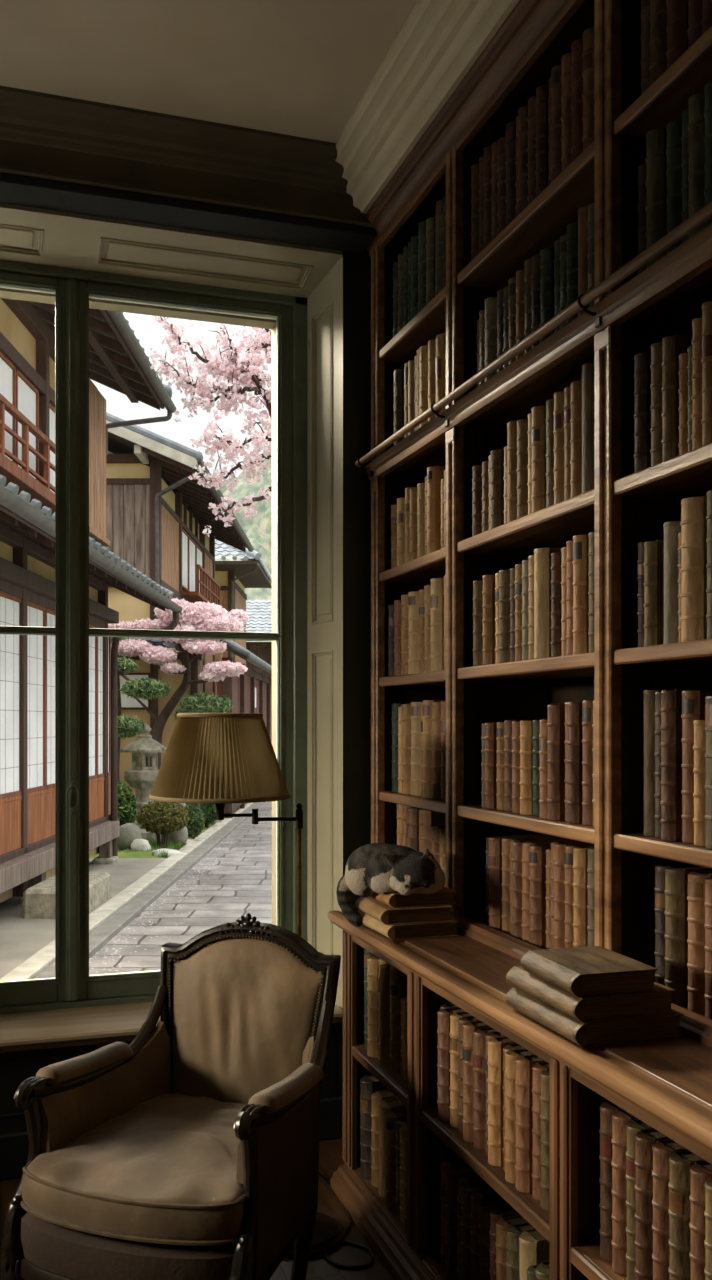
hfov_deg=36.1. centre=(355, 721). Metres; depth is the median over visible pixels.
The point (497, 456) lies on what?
book
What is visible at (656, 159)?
book
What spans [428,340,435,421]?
book
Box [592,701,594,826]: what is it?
book
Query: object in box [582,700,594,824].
book
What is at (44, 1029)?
window sill
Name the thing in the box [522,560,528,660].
book
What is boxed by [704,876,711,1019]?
book
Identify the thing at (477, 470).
book
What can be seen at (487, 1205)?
book
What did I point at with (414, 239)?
book
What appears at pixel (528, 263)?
book
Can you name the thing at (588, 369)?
book
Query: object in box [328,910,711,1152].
ledge
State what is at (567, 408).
book
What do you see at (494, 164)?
book
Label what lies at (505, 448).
book
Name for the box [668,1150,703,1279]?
book
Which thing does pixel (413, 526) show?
book
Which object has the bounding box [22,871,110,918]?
stone step
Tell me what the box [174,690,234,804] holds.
pine
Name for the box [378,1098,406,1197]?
book
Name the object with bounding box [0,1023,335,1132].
panelling
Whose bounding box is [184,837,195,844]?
rock
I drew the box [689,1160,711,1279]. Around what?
book
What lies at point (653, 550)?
book
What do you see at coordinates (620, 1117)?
book
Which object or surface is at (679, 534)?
book
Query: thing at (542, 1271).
book
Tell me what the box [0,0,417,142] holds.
ceiling
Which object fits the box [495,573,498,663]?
book
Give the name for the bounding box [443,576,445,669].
book
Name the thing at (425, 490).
book
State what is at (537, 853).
book
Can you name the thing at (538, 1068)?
book
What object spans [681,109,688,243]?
book
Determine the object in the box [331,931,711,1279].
bookcase
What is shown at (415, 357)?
book
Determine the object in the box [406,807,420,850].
book
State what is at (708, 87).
book
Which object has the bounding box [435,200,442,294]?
book
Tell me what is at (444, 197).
book
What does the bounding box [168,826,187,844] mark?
rock
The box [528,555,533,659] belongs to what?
book
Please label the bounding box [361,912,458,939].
book
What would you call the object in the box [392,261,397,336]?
book
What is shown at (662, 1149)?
book
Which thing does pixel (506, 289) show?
book
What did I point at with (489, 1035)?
book
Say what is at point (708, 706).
book
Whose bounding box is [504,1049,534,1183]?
book
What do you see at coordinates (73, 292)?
window
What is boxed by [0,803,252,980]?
kerb
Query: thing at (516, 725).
book
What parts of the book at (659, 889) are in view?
title panel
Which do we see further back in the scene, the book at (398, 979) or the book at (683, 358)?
the book at (398, 979)
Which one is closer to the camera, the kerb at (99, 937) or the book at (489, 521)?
the book at (489, 521)
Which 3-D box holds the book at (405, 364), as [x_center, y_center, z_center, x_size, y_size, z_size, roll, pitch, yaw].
[0.243,-1.031,3.602,0.180,0.289,0.040,0,0,-18]
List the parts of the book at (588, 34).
title panel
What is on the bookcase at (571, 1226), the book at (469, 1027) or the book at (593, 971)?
the book at (469, 1027)
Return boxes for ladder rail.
[355,202,711,476]
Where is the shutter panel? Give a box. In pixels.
[307,257,342,1007]
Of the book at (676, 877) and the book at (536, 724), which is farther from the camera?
the book at (536, 724)
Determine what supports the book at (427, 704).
on the bookcase at (625, 508)
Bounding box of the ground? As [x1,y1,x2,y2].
[90,823,214,857]
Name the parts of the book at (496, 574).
title panel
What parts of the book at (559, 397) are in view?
title panel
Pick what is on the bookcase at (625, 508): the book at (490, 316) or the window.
the book at (490, 316)
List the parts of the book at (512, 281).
title panel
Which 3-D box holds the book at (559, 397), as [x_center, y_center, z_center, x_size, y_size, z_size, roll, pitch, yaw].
[0.554,-0.644,2.612,0.179,0.275,0.039,0,0,-18]
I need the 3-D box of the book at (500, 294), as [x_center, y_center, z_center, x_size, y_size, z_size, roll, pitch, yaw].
[0.457,-1.015,2.913,0.176,0.258,0.042,0,0,-19]
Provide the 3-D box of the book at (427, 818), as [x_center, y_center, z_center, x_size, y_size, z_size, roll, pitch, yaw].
[0.290,0.419,3.503,0.188,0.282,0.076,0,0,-18]
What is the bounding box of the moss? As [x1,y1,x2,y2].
[118,836,196,857]
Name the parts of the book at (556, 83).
title panel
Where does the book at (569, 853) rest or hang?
on the bookcase at (625, 508)
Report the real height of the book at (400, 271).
0.288 m
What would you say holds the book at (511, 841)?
on the bookcase at (625, 508)
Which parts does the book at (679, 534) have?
title panel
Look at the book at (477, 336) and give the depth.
3.03 m
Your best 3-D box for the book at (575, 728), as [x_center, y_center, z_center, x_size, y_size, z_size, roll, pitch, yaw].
[0.570,0.093,2.542,0.172,0.280,0.039,0,0,-18]
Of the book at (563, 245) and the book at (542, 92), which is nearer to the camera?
the book at (563, 245)
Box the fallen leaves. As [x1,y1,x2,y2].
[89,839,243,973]
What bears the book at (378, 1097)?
on the bookcase at (571, 1226)
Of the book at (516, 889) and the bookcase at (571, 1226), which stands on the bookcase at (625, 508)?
the book at (516, 889)
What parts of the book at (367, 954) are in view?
title panel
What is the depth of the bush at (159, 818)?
12.91 m
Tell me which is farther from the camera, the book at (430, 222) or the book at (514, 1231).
the book at (430, 222)
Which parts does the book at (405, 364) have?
title panel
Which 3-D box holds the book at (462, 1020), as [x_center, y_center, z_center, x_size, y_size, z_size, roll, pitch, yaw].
[0.341,0.838,2.610,0.209,0.268,0.043,0,0,-18]
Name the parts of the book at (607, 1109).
title panel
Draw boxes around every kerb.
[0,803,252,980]
[33,802,264,978]
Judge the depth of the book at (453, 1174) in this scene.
2.61 m
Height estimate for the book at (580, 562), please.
0.273 m
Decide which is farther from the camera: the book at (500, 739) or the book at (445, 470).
the book at (445, 470)
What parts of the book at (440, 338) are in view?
title panel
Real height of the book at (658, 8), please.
0.299 m
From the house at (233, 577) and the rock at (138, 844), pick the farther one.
the house at (233, 577)
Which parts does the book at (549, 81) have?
title panel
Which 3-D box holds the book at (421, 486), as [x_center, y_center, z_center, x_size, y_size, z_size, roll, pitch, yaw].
[0.282,-0.630,3.471,0.186,0.248,0.043,0,0,-18]
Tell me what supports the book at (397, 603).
on the bookcase at (625, 508)
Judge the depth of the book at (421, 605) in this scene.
3.42 m
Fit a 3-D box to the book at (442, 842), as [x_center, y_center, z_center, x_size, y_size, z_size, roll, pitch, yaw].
[0.344,0.441,3.329,0.194,0.238,0.051,0,0,-18]
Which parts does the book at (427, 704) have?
title panel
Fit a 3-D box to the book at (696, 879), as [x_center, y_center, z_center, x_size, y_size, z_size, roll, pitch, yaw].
[0.730,0.426,2.134,0.184,0.268,0.058,0,0,-18]
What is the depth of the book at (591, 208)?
2.42 m
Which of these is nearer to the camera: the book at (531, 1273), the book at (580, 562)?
the book at (531, 1273)
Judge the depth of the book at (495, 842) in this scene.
2.94 m
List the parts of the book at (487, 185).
title panel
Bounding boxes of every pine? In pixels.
[111,637,171,780]
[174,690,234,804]
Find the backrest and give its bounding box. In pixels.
[172,937,321,1103]
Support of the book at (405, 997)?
on the bookcase at (571, 1226)
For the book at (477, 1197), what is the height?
0.263 m
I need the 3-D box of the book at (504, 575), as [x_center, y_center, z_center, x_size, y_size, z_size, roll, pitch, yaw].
[0.460,-0.276,2.903,0.175,0.249,0.044,0,0,-18]
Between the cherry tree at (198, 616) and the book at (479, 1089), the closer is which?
the book at (479, 1089)
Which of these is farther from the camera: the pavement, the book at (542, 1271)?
the pavement
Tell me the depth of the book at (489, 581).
2.94 m
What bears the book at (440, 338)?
on the bookcase at (625, 508)
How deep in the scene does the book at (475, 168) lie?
3.02 m
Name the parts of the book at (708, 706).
title panel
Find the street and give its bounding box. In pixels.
[89,801,271,974]
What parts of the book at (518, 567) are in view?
title panel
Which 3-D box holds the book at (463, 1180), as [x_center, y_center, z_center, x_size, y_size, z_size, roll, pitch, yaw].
[0.348,1.214,2.615,0.225,0.260,0.042,0,0,-18]
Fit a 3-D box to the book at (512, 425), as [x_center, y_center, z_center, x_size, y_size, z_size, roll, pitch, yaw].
[0.472,-0.639,2.832,0.176,0.265,0.048,0,0,-18]
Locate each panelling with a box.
[0,203,342,297]
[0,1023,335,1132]
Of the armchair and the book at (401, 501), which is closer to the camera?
the armchair
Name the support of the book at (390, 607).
on the bookcase at (625, 508)
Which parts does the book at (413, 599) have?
title panel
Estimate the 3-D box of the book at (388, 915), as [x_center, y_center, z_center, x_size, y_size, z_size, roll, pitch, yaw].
[0.128,0.517,3.019,0.205,0.042,0.235,0,0,-17]
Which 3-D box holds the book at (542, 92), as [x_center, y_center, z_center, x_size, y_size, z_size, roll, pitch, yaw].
[0.523,-1.407,2.692,0.176,0.291,0.037,0,0,-18]
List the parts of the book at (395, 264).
title panel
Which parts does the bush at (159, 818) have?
stem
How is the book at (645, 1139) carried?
on the bookcase at (571, 1226)
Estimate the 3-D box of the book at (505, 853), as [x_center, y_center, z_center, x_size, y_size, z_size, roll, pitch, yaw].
[0.477,0.434,2.939,0.186,0.252,0.041,0,0,-19]
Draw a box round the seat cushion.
[21,1093,246,1245]
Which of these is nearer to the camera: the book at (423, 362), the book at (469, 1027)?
the book at (469, 1027)
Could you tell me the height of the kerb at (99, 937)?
0.248 m
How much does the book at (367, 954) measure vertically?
0.298 m
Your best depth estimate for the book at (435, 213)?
3.32 m
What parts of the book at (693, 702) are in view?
title panel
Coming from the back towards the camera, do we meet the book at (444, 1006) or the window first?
the window
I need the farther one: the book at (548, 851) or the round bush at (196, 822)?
the round bush at (196, 822)
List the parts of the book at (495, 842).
title panel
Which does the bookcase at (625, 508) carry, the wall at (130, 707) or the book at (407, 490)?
the book at (407, 490)
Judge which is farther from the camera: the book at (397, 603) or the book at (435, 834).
the book at (397, 603)
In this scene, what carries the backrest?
on the armchair
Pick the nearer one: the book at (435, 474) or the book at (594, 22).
the book at (594, 22)
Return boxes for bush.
[108,781,136,825]
[136,801,189,847]
[184,804,205,838]
[200,804,215,827]
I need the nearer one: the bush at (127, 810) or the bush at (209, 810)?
the bush at (127, 810)
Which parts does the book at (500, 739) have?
title panel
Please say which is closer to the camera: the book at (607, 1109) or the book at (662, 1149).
the book at (662, 1149)
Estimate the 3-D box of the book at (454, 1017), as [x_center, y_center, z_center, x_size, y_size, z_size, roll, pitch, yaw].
[0.335,0.838,2.658,0.230,0.266,0.043,0,0,-18]
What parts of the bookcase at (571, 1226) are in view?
moulding, shelf, shelf, moulding, shelf, shelf, rail, moulding, shelf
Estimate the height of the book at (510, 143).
0.292 m
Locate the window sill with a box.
[0,1002,342,1052]
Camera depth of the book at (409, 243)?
3.53 m
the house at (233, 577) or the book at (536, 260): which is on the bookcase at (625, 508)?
the book at (536, 260)
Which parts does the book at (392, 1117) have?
title panel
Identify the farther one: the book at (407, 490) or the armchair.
the book at (407, 490)
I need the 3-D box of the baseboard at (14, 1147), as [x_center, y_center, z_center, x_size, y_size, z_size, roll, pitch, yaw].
[-1.636,1.360,3.240,3.500,0.140,0.025,0,0,-18]
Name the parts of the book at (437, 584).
title panel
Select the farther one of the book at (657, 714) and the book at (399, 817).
the book at (399, 817)
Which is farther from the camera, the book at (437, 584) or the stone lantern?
the stone lantern
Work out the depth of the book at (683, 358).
2.13 m
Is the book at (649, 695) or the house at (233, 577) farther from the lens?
the house at (233, 577)
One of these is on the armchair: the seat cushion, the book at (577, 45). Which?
the seat cushion
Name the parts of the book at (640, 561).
title panel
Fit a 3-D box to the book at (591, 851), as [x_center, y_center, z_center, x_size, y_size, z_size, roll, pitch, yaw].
[0.615,0.423,2.509,0.186,0.275,0.045,0,0,-18]
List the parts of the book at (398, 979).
title panel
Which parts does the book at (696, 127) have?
title panel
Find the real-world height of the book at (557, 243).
0.263 m
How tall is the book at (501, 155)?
0.280 m
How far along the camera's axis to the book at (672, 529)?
2.16 m
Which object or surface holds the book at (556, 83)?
on the bookcase at (625, 508)
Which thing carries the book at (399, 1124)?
on the bookcase at (571, 1226)
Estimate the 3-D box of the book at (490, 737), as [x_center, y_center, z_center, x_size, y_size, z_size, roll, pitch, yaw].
[0.436,0.117,2.970,0.187,0.233,0.035,0,0,-18]
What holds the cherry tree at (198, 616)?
on the ground
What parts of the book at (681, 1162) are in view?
title panel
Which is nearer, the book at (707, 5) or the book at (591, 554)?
the book at (707, 5)
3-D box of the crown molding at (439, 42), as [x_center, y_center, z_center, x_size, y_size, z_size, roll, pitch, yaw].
[0.933,-1.775,1.283,0.530,0.150,5.060,0,0,-18]
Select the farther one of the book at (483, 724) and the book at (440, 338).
the book at (440, 338)
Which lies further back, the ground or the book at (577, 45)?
the ground
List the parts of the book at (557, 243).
title panel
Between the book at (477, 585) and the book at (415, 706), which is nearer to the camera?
the book at (477, 585)
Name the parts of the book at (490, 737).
title panel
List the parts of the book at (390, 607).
title panel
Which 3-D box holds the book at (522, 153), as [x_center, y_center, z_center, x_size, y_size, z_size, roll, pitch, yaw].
[0.494,-1.405,2.779,0.179,0.287,0.043,0,0,-18]
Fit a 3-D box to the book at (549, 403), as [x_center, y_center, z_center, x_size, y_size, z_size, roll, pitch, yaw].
[0.542,-0.643,2.658,0.175,0.272,0.048,0,0,-18]
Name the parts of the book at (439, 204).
title panel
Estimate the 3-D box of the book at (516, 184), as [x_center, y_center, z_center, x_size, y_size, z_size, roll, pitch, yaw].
[0.496,-1.408,2.824,0.183,0.292,0.034,0,0,-18]
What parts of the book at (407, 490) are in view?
title panel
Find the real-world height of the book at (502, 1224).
0.259 m
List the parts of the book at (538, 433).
title panel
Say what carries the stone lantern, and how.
on the ground
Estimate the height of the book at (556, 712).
0.277 m
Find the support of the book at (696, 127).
on the bookcase at (625, 508)
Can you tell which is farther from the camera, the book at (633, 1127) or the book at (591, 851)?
the book at (591, 851)
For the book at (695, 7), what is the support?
on the bookcase at (625, 508)
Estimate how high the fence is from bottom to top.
2.895 m
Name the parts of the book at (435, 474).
title panel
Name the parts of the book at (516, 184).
title panel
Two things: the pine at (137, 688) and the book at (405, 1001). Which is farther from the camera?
the pine at (137, 688)
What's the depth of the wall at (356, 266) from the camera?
3.79 m
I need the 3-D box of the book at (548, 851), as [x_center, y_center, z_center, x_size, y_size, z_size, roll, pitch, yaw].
[0.553,0.436,2.718,0.178,0.248,0.033,0,0,-18]
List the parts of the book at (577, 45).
title panel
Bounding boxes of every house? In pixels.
[0,298,181,903]
[104,412,253,693]
[207,534,271,694]
[246,600,271,679]
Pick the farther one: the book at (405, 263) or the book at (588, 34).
the book at (405, 263)
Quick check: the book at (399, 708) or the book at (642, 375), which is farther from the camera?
the book at (399, 708)
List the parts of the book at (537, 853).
title panel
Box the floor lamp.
[148,713,373,1268]
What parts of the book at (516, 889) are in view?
title panel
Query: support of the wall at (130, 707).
on the ground
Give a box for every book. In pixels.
[355,897,451,924]
[360,1074,387,1179]
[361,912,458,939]
[364,949,375,1049]
[367,956,379,1057]
[369,887,455,907]
[371,1090,396,1187]
[378,959,387,1060]
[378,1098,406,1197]
[379,964,390,1066]
[385,1109,406,1207]
[388,605,393,676]
[389,965,406,1073]
[391,504,396,567]
[391,702,410,791]
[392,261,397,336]
[394,368,403,444]
[394,600,400,675]
[396,498,398,565]
[396,804,402,844]
[396,1119,406,1213]
[397,253,403,331]
[398,497,404,565]
[398,707,401,792]
[400,1124,406,1222]
[401,595,408,674]
[401,703,410,793]
[401,996,406,1078]
[402,805,410,846]
[403,246,407,325]
[403,999,406,1083]
[404,363,407,437]
[405,487,417,562]
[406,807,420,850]
[408,242,410,322]
[408,360,414,435]
[408,591,418,673]
[409,488,417,560]
[411,235,417,319]
[411,702,422,795]
[414,355,416,430]
[416,349,419,428]
[417,483,424,557]
[418,221,425,312]
[418,589,424,672]
[418,809,445,852]
[419,345,427,426]
[420,703,422,796]
[422,700,445,797]
[424,476,426,554]
[424,585,430,671]
[426,217,434,304]
[427,466,445,553]
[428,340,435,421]
[430,578,443,670]
[430,825,445,864]
[431,702,440,799]
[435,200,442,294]
[435,213,435,295]
[436,333,445,413]
[437,1007,465,1121]
[439,827,445,886]
[440,479,443,548]
[440,1004,457,1008]
[441,701,445,800]
[442,196,445,287]
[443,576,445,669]
[444,470,445,547]
[445,1165,476,1279]
[449,1012,471,1127]
[457,1174,483,1279]
[458,1016,479,1133]
[461,1181,491,1279]
[462,1021,489,1142]
[471,164,478,260]
[471,1188,500,1279]
[472,465,481,536]
[473,580,482,666]
[473,1027,495,1149]
[476,319,478,387]
[479,156,483,252]
[479,310,484,385]
[479,1197,509,1279]
[481,723,484,807]
[482,461,488,532]
[482,575,495,664]
[483,146,491,247]
[484,297,496,381]
[484,722,496,808]
[485,834,539,925]
[485,1031,503,1154]
[487,1036,515,1166]
[488,455,490,529]
[488,834,544,929]
[489,1205,519,1279]
[490,448,503,528]
[491,142,497,239]
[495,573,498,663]
[495,1215,527,1279]
[496,722,504,809]
[497,137,505,234]
[497,289,503,372]
[498,570,509,663]
[501,835,556,932]
[503,286,508,367]
[503,446,506,523]
[503,1043,524,1170]
[504,720,532,810]
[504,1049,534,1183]
[505,121,515,226]
[505,988,683,1047]
[506,966,674,1022]
[506,1222,533,1279]
[507,421,516,522]
[508,277,515,364]
[509,837,571,934]
[510,568,514,661]
[511,721,515,809]
[511,839,568,939]
[512,721,519,812]
[515,116,517,216]
[515,564,521,661]
[515,1055,545,1192]
[516,269,524,359]
[517,106,527,214]
[517,419,527,518]
[519,1228,549,1279]
[520,721,532,814]
[520,946,657,998]
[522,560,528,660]
[522,840,555,942]
[524,258,531,353]
[526,1265,537,1279]
[527,96,535,204]
[527,413,531,514]
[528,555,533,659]
[529,844,550,947]
[531,255,540,348]
[531,405,545,512]
[532,720,539,815]
[532,1062,549,1200]
[534,548,561,658]
[535,84,548,196]
[535,1260,549,1279]
[539,718,547,818]
[540,247,554,342]
[540,1070,549,1210]
[545,848,550,948]
[546,399,553,507]
[547,704,564,820]
[548,77,551,184]
[550,840,579,948]
[551,64,561,181]
[551,551,561,656]
[553,391,564,503]
[553,841,590,948]
[554,240,559,332]
[560,234,566,328]
[561,53,571,171]
[561,547,566,655]
[564,387,570,499]
[564,701,581,821]
[564,844,594,947]
[566,222,577,323]
[566,541,572,655]
[567,702,582,823]
[570,380,581,497]
[571,38,582,161]
[572,534,588,654]
[573,845,594,947]
[578,206,587,315]
[581,362,594,492]
[582,27,593,150]
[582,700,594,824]
[587,203,594,308]
[587,846,594,946]
[588,532,594,652]
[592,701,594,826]
[594,22,594,140]
[599,1101,621,1260]
[611,1109,637,1274]
[626,1119,651,1279]
[634,351,650,472]
[635,1128,669,1279]
[637,541,647,646]
[638,164,646,273]
[643,689,664,835]
[644,540,663,645]
[646,127,666,267]
[649,0,666,85]
[650,342,662,465]
[652,1139,687,1279]
[654,691,660,837]
[654,863,693,985]
[660,689,711,840]
[662,334,691,461]
[663,521,680,643]
[664,865,711,1006]
[666,119,681,253]
[667,0,687,68]
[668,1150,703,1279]
[678,353,687,454]
[678,532,680,642]
[680,496,706,641]
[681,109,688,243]
[681,691,711,842]
[687,0,702,48]
[687,346,691,451]
[687,870,711,1014]
[688,92,704,238]
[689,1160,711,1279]
[691,317,701,449]
[693,720,705,845]
[701,301,711,445]
[702,0,711,33]
[704,81,711,226]
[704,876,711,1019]
[704,1177,711,1279]
[705,696,711,848]
[706,490,711,638]
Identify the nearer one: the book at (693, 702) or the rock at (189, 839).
the book at (693, 702)
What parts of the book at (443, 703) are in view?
title panel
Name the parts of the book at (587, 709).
title panel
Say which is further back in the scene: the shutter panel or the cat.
the shutter panel
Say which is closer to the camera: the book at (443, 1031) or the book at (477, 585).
the book at (443, 1031)
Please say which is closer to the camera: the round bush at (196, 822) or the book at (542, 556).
the book at (542, 556)
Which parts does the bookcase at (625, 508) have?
moulding, shelf, shelf, shelf, shelf, shelf, moulding, crown moulding, shelf, shelf, shelf, shelf, shelf, rail moulding, panel, moulding, moulding, shelf, shelf, shelf, shelf, shelf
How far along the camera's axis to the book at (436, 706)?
3.28 m
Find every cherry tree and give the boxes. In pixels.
[108,598,248,801]
[146,316,271,533]
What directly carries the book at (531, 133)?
on the bookcase at (625, 508)
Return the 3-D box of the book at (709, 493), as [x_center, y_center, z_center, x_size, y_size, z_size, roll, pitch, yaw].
[0.735,-0.292,2.056,0.170,0.281,0.037,0,0,-18]
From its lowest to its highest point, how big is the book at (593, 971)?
0.044 m
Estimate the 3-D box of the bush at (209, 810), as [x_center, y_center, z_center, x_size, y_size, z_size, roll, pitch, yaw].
[-2.204,1.318,15.898,0.488,0.529,0.549,0,0,0]
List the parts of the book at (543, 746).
title panel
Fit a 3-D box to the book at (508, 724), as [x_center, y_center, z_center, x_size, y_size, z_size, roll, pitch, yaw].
[0.480,0.114,2.899,0.189,0.240,0.039,0,0,-19]
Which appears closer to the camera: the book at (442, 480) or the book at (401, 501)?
the book at (442, 480)
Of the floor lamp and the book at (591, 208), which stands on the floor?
the floor lamp
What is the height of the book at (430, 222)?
0.286 m
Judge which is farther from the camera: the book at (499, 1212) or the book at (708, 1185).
the book at (499, 1212)
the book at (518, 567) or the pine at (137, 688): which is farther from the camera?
the pine at (137, 688)
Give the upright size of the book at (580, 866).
0.272 m
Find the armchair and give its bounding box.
[1,913,340,1279]
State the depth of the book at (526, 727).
2.74 m
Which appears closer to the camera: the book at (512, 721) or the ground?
the book at (512, 721)
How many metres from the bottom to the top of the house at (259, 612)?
5.622 m
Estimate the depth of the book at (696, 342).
2.06 m
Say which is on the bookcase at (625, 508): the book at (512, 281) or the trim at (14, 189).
the book at (512, 281)
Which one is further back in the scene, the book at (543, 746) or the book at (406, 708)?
the book at (406, 708)
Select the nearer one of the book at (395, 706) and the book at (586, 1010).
the book at (586, 1010)
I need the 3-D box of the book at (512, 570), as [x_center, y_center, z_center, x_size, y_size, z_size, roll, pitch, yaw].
[0.484,-0.276,2.862,0.176,0.250,0.040,0,0,-18]
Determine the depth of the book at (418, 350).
3.44 m
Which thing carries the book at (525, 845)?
on the bookcase at (625, 508)
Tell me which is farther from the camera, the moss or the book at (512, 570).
the moss
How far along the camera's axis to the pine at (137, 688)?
13.44 m
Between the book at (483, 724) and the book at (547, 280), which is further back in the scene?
the book at (483, 724)
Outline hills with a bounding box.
[215,459,271,641]
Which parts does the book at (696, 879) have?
title panel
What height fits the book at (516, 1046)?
0.268 m
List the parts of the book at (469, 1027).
title panel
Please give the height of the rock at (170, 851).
0.139 m
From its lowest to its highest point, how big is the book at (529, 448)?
0.263 m
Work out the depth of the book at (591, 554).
2.43 m
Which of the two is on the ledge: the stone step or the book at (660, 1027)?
the book at (660, 1027)
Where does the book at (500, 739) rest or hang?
on the bookcase at (625, 508)
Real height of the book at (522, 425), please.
0.259 m
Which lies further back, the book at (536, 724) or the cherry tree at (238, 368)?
the cherry tree at (238, 368)
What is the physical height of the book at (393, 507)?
0.224 m
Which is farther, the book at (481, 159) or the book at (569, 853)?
the book at (481, 159)
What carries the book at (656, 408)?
on the bookcase at (625, 508)
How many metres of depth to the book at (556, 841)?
2.65 m
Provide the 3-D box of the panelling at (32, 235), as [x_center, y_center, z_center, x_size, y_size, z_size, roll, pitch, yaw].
[-0.939,-1.597,3.640,1.782,0.075,0.304,0,0,-18]
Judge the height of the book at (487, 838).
0.245 m
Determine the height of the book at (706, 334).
0.275 m
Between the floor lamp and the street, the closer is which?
the floor lamp
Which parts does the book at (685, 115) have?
title panel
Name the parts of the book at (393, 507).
title panel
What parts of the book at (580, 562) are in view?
title panel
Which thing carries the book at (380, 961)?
on the bookcase at (571, 1226)
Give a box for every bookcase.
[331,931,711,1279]
[365,0,711,1047]
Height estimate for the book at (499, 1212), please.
0.262 m
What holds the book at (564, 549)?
on the bookcase at (625, 508)
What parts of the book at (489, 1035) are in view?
title panel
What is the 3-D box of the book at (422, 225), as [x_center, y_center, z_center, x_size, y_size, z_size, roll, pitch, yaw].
[0.278,-1.409,3.426,0.178,0.295,0.047,0,0,-18]
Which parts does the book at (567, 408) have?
title panel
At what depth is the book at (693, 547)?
2.06 m
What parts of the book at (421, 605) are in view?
title panel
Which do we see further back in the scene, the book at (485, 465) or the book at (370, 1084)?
the book at (370, 1084)
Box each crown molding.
[0,85,417,244]
[336,0,518,213]
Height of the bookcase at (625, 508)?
2.280 m
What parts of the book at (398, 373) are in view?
title panel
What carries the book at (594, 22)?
on the bookcase at (625, 508)
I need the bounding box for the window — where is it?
[0,260,306,1013]
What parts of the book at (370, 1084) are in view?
title panel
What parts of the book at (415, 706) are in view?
title panel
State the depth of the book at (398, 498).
3.62 m
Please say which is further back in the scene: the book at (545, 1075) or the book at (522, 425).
the book at (522, 425)
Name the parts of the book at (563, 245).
title panel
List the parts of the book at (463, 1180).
title panel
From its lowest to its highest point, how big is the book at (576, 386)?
0.277 m
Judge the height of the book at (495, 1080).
0.271 m
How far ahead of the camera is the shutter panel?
3.90 m
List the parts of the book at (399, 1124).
title panel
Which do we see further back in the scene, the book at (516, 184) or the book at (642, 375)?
the book at (516, 184)
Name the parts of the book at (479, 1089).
title panel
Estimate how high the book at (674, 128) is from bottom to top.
0.298 m
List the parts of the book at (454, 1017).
title panel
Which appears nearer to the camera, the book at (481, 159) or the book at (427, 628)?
the book at (481, 159)
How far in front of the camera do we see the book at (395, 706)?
3.65 m
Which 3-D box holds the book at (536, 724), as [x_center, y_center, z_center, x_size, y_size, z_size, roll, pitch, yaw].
[0.522,0.114,2.742,0.171,0.238,0.039,0,0,-17]
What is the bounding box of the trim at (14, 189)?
[0,172,376,252]
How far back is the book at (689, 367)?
2.10 m
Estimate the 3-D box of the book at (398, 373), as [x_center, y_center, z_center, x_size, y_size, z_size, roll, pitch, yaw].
[0.212,-1.027,3.642,0.182,0.281,0.043,0,0,-17]
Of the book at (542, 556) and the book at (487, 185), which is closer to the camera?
the book at (542, 556)
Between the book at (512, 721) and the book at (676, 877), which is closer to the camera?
the book at (676, 877)
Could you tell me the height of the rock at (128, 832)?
0.314 m
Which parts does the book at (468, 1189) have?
title panel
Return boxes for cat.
[336,843,445,926]
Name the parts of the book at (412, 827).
title panel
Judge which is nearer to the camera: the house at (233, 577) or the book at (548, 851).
the book at (548, 851)
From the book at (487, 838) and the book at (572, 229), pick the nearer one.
the book at (572, 229)
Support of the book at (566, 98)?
on the bookcase at (625, 508)
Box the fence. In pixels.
[217,640,271,817]
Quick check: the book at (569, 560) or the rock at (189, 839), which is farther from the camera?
the rock at (189, 839)
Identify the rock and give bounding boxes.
[118,823,141,849]
[131,839,150,850]
[151,848,181,857]
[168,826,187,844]
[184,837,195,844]
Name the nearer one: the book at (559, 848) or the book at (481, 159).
the book at (559, 848)
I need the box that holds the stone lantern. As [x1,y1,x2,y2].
[120,723,166,839]
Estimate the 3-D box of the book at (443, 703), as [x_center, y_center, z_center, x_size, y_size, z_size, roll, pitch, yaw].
[0.345,0.085,3.271,0.195,0.298,0.047,0,0,-18]
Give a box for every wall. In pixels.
[0,203,370,1133]
[118,637,203,822]
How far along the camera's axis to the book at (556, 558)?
2.60 m
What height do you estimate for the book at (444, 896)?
0.039 m
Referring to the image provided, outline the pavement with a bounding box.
[0,858,166,978]
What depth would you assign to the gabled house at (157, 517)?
15.15 m
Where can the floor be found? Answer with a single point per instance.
(331, 1150)
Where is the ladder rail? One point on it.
(583, 302)
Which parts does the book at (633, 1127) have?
title panel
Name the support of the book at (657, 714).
on the bookcase at (625, 508)
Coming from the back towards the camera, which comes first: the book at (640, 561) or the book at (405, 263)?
the book at (405, 263)
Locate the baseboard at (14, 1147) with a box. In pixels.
[0,1096,342,1179]
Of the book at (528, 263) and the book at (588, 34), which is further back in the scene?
the book at (528, 263)
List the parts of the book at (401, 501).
title panel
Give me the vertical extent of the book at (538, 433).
0.266 m
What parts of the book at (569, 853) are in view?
title panel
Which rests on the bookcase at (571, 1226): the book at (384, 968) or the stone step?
the book at (384, 968)
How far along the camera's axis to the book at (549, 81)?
2.62 m
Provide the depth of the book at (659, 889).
2.21 m
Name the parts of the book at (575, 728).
title panel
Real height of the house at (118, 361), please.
6.644 m
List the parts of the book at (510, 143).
title panel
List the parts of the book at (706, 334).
title panel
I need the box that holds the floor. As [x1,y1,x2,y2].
[0,1138,394,1279]

